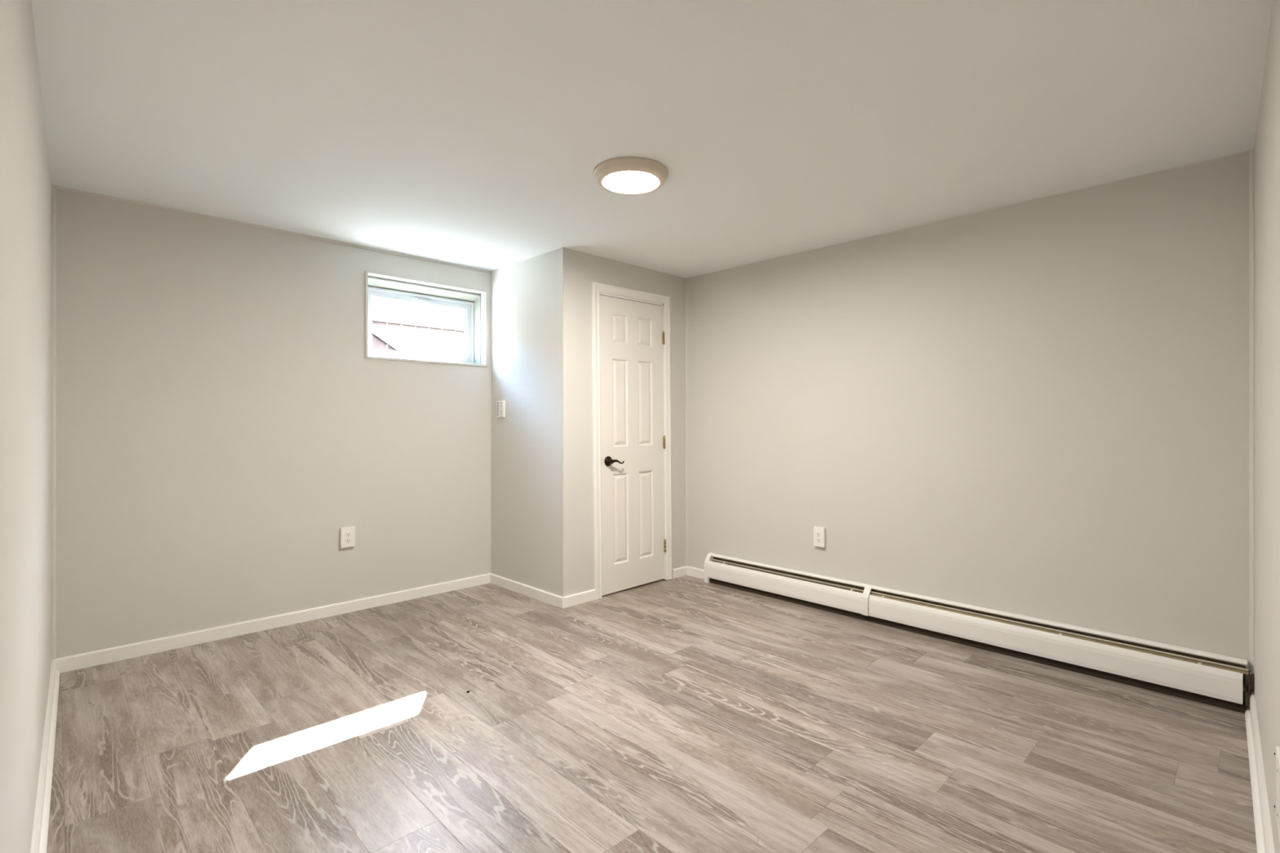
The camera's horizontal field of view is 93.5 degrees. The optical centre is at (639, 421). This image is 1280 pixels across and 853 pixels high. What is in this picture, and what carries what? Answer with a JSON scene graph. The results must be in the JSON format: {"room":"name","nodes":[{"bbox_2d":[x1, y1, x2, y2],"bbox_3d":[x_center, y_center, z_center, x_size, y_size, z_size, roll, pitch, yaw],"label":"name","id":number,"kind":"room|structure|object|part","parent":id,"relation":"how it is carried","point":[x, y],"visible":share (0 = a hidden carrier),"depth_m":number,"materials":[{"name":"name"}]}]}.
{"room":"empty basement room","nodes":[
{"label":"empty basement room","id":0,"kind":"room"},
{"bbox_2d":[0,0,52,852],"bbox_3d":[-1.370,0.036,1.266,0.100,2.280,4.138,0,0,-43],"label":"wall","id":1,"kind":"structure","parent":0,"point":[25,178],"depth_m":1.35,"materials":[{"name":"beige paint"}]},
{"bbox_2d":[30,658,59,852],"bbox_3d":[-1.358,1.141,1.344,0.027,0.070,4.032,0,0,-43],"label":"baseboard","id":2,"kind":"structure","parent":1,"relation":"attached to","point":[41,822],"depth_m":1.95,"materials":[{"name":"white paint"}]},
{"bbox_2d":[56,189,489,658],"bbox_3d":[-1.576,0.036,4.121,3.700,2.280,0.254,0,0,-44],"label":"wall","id":3,"kind":"structure","parent":0,"point":[222,412],"depth_m":3.31,"materials":[{"name":"beige paint"}]},
{"bbox_2d":[54,573,489,673],"bbox_3d":[-1.914,1.142,3.608,2.300,0.068,0.013,0,0,-44],"label":"baseboard","id":4,"kind":"structure","parent":3,"relation":"attached to","point":[67,664],"depth_m":3.35,"materials":[{"name":"white paint"}]},
{"bbox_2d":[339,526,355,547],"bbox_3d":[-1.801,0.710,3.711,0.082,0.122,0.028,0,0,-44],"label":"wall outlet","id":5,"kind":"object","parent":3,"relation":"attached to","point":[347,535],"visible":1,"depth_m":3.70,"materials":[{"name":"white plastic"}]},
{"bbox_2d":[345,537,351,542],"bbox_3d":[-1.793,0.730,3.703,0.033,0.028,0.004,0,0,-44],"label":"receptacle","id":6,"kind":"object","parent":5,"relation":"attached to","point":[347,540],"depth_m":3.70,"materials":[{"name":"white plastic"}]},
{"bbox_2d":[345,531,351,537],"bbox_3d":[-1.793,0.691,3.703,0.033,0.028,0.004,0,0,-44],"label":"receptacle","id":7,"kind":"object","parent":5,"relation":"attached to","point":[348,534],"depth_m":3.70,"materials":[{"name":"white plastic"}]},
{"bbox_2d":[364,270,487,367],"bbox_3d":[-1.491,-0.677,4.163,0.859,0.554,0.212,0,0,-44],"label":"window","id":8,"kind":"structure","parent":3,"relation":"in","point":[473,301],"depth_m":4.22,"materials":[{"name":"white plastic"}]},
{"bbox_3d":[-1.540,-0.658,4.220,0.765,0.424,0.038,0,0,-44],"label":"sash","id":9,"kind":"part","parent":8,"relation":"part of","materials":[{"name":"white plastic"}]},
{"bbox_3d":[-1.539,-0.658,4.219,0.797,0.456,0.065,0,0,-44],"label":"frame","id":10,"kind":"part","parent":8,"relation":"part of","materials":[{"name":"white plastic"}]},
{"bbox_3d":[-1.476,-0.419,4.148,0.831,0.034,0.145,0,0,-44],"label":"sill","id":11,"kind":"part","parent":8,"relation":"part of","materials":[{"name":"paint"}]},
{"bbox_2d":[491,247,562,596],"bbox_3d":[-0.756,0.036,4.150,0.857,2.280,0.102,0,0,45],"label":"wall","id":12,"kind":"structure","parent":0,"point":[526,295],"depth_m":4.08,"materials":[{"name":"beige paint"}]},
{"bbox_2d":[496,400,505,417],"bbox_3d":[-0.995,-0.092,4.305,0.094,0.120,0.018,0,0,45],"label":"wall control","id":13,"kind":"object","parent":12,"relation":"attached to","point":[500,405],"visible":1,"depth_m":4.29,"materials":[{"name":"white plastic"}]},
{"bbox_2d":[489,573,564,608],"bbox_3d":[-0.792,1.142,4.105,0.870,0.068,0.013,0,0,45],"label":"baseboard","id":14,"kind":"structure","parent":12,"relation":"attached to","point":[555,600],"depth_m":4.06,"materials":[{"name":"white paint"}]},
{"bbox_2d":[564,247,685,596],"bbox_3d":[-0.100,0.036,4.260,1.180,2.280,0.100,0,0,-44],"label":"wall","id":15,"kind":"structure","parent":0,"point":[581,269],"depth_m":3.95,"materials":[{"name":"beige paint"}]},
{"bbox_2d":[561,589,595,608],"bbox_3d":[-0.392,1.142,3.896,0.281,0.068,0.013,0,0,-44],"label":"baseboard","id":16,"kind":"structure","parent":15,"relation":"attached to","point":[590,595],"depth_m":3.89,"materials":[{"name":"white paint"}]},
{"bbox_2d":[591,281,671,599],"bbox_3d":[-0.056,0.125,4.256,0.741,2.102,0.154,-1,1,-44],"label":"door","id":17,"kind":"structure","parent":15,"relation":"in","point":[632,353],"depth_m":4.23,"materials":[{"name":"white paint"}]},
{"bbox_3d":[-0.199,0.267,4.061,0.068,0.068,0.050,-1,1,-44],"label":"handle","id":18,"kind":"part","parent":17,"relation":"part of","materials":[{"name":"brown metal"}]},
{"bbox_3d":[-0.147,0.271,4.076,0.114,0.034,0.027,0,0,-38],"label":"lever","id":19,"kind":"part","parent":17,"relation":"part of","materials":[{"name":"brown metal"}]},
{"bbox_2d":[672,565,686,578],"bbox_3d":[0.305,1.142,4.574,0.160,0.068,0.013,0,0,-44],"label":"baseboard","id":20,"kind":"structure","parent":15,"relation":"attached to","point":[681,571],"depth_m":4.56,"materials":[{"name":"white paint"}]},
{"bbox_2d":[31,0,1272,278],"bbox_3d":[-0.149,-1.204,2.582,4.000,0.200,4.450,0,0,-44],"label":"ceiling","id":21,"kind":"structure","parent":0,"point":[470,133],"depth_m":2.12,"materials":[{"name":"paint"}]},
{"bbox_2d":[593,156,668,194],"bbox_3d":[-0.041,-1.082,2.674,0.333,0.044,0.333,0,0,-44],"label":"ceiling light","id":22,"kind":"object","parent":21,"relation":"attached to","point":[622,175],"visible":1,"depth_m":2.60,"materials":[{"name":"plastic"}]},
{"bbox_2d":[603,171,657,192],"bbox_3d":[-0.041,-1.067,2.674,0.244,0.007,0.244,0,0,-44],"label":"diffuser","id":23,"kind":"object","parent":22,"relation":"attached to","point":[613,181],"depth_m":2.67,"materials":[{"name":"white"}]},
{"bbox_2d":[46,575,1257,852],"bbox_3d":[-0.149,1.236,2.582,4.000,0.120,4.450,0,0,-44],"label":"floor","id":24,"kind":"structure","parent":0,"point":[686,713],"depth_m":2.23,"materials":[{"name":"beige laminate"}]},
{"bbox_2d":[704,552,1249,713],"bbox_3d":[1.476,1.072,3.434,0.080,0.208,2.811,0,0,-44],"label":"baseboard heater","id":25,"kind":"object","parent":24,"relation":"on","point":[1210,678],"visible":1,"depth_m":3.00,"materials":[{"name":"metal"}]},
{"bbox_3d":[0.916,1.077,3.975,0.026,0.126,1.194,0,0,-44],"label":"panel","id":26,"kind":"part","parent":25,"relation":"part of","materials":[{"name":"metal"}]},
{"bbox_3d":[1.887,1.077,2.979,0.025,0.126,1.546,0,0,-44],"label":"panel","id":27,"kind":"part","parent":25,"relation":"part of","materials":[{"name":"metal"}]},
{"bbox_2d":[687,153,1248,706],"bbox_3d":[1.198,0.036,3.847,0.105,2.280,4.014,0,0,-44],"label":"wall","id":28,"kind":"structure","parent":0,"point":[1039,409],"depth_m":3.08,"materials":[{"name":"beige paint"}]},
{"bbox_2d":[686,566,704,579],"bbox_3d":[0.436,1.142,4.546,0.013,0.068,0.235,0,0,-44],"label":"baseboard","id":29,"kind":"structure","parent":28,"relation":"attached to","point":[691,571],"depth_m":4.55,"materials":[{"name":"white paint"}]},
{"bbox_2d":[813,526,826,547],"bbox_3d":[1.138,0.729,3.817,0.026,0.122,0.073,0,0,-44],"label":"wall outlet","id":30,"kind":"object","parent":28,"relation":"attached to","point":[820,533],"visible":1,"depth_m":3.80,"materials":[{"name":"white plastic"}]},
{"bbox_2d":[816,537,821,542],"bbox_3d":[1.130,0.749,3.809,0.004,0.028,0.033,0,0,-44],"label":"receptacle","id":31,"kind":"object","parent":30,"relation":"attached to","point":[818,540],"depth_m":3.81,"materials":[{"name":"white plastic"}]},
{"bbox_2d":[816,531,821,536],"bbox_3d":[1.130,0.710,3.809,0.004,0.028,0.033,0,0,-44],"label":"receptacle","id":32,"kind":"object","parent":30,"relation":"attached to","point":[818,533],"depth_m":3.81,"materials":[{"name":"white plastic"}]},
{"bbox_2d":[1248,149,1253,691],"bbox_3d":[2.484,0.036,2.447,0.013,2.280,0.013,0,0,-44],"label":"trim","id":33,"kind":"structure","parent":28,"relation":"attached to","point":[1251,152],"depth_m":2.44,"materials":[{"name":"beige paint"}]},
{"bbox_2d":[1253,0,1279,852],"bbox_3d":[1.282,0.036,1.117,0.103,2.280,3.788,0,0,44],"label":"wall","id":34,"kind":"structure","parent":0,"point":[1267,142],"depth_m":1.71,"materials":[{"name":"beige paint"}]},
{"bbox_2d":[1244,690,1275,852],"bbox_3d":[1.239,1.133,1.161,0.027,0.085,3.584,0,0,44],"label":"baseboard","id":35,"kind":"structure","parent":34,"relation":"attached to","point":[1263,828],"depth_m":1.88,"materials":[{"name":"white paint"}]},
{"bbox_2d":[1275,746,1279,841],"bbox_3d":[1.447,0.841,1.363,0.008,0.170,0.114,0,0,44],"label":"cover plate","id":36,"kind":"object","parent":34,"relation":"attached to","point":[1277,748],"visible":1,"depth_m":1.36,"materials":[{"name":"white plastic"}]},
{"label":"outside","id":37,"kind":"structure","parent":0,"visible":0},
{"bbox_3d":[-4.535,-0.229,7.523,16.000,0.150,8.750,0,0,-44],"label":"ground","id":38,"kind":"structure","parent":37,"visible":0},
{"bbox_2d":[371,297,464,356],"bbox_3d":[-1.946,-0.878,6.022,6.900,1.148,0.144,0,0,-44],"label":"window pane","id":39,"kind":"object","parent":38,"relation":"on","point":[396,326],"visible":0.02,"depth_m":5.87,"materials":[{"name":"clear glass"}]},
{"bbox_3d":[-1.972,-0.974,6.048,6.900,0.090,0.038,0,0,-44],"label":"rail","id":40,"kind":"part","parent":39,"relation":"part of","materials":[{"name":"white wood"}]}
]}

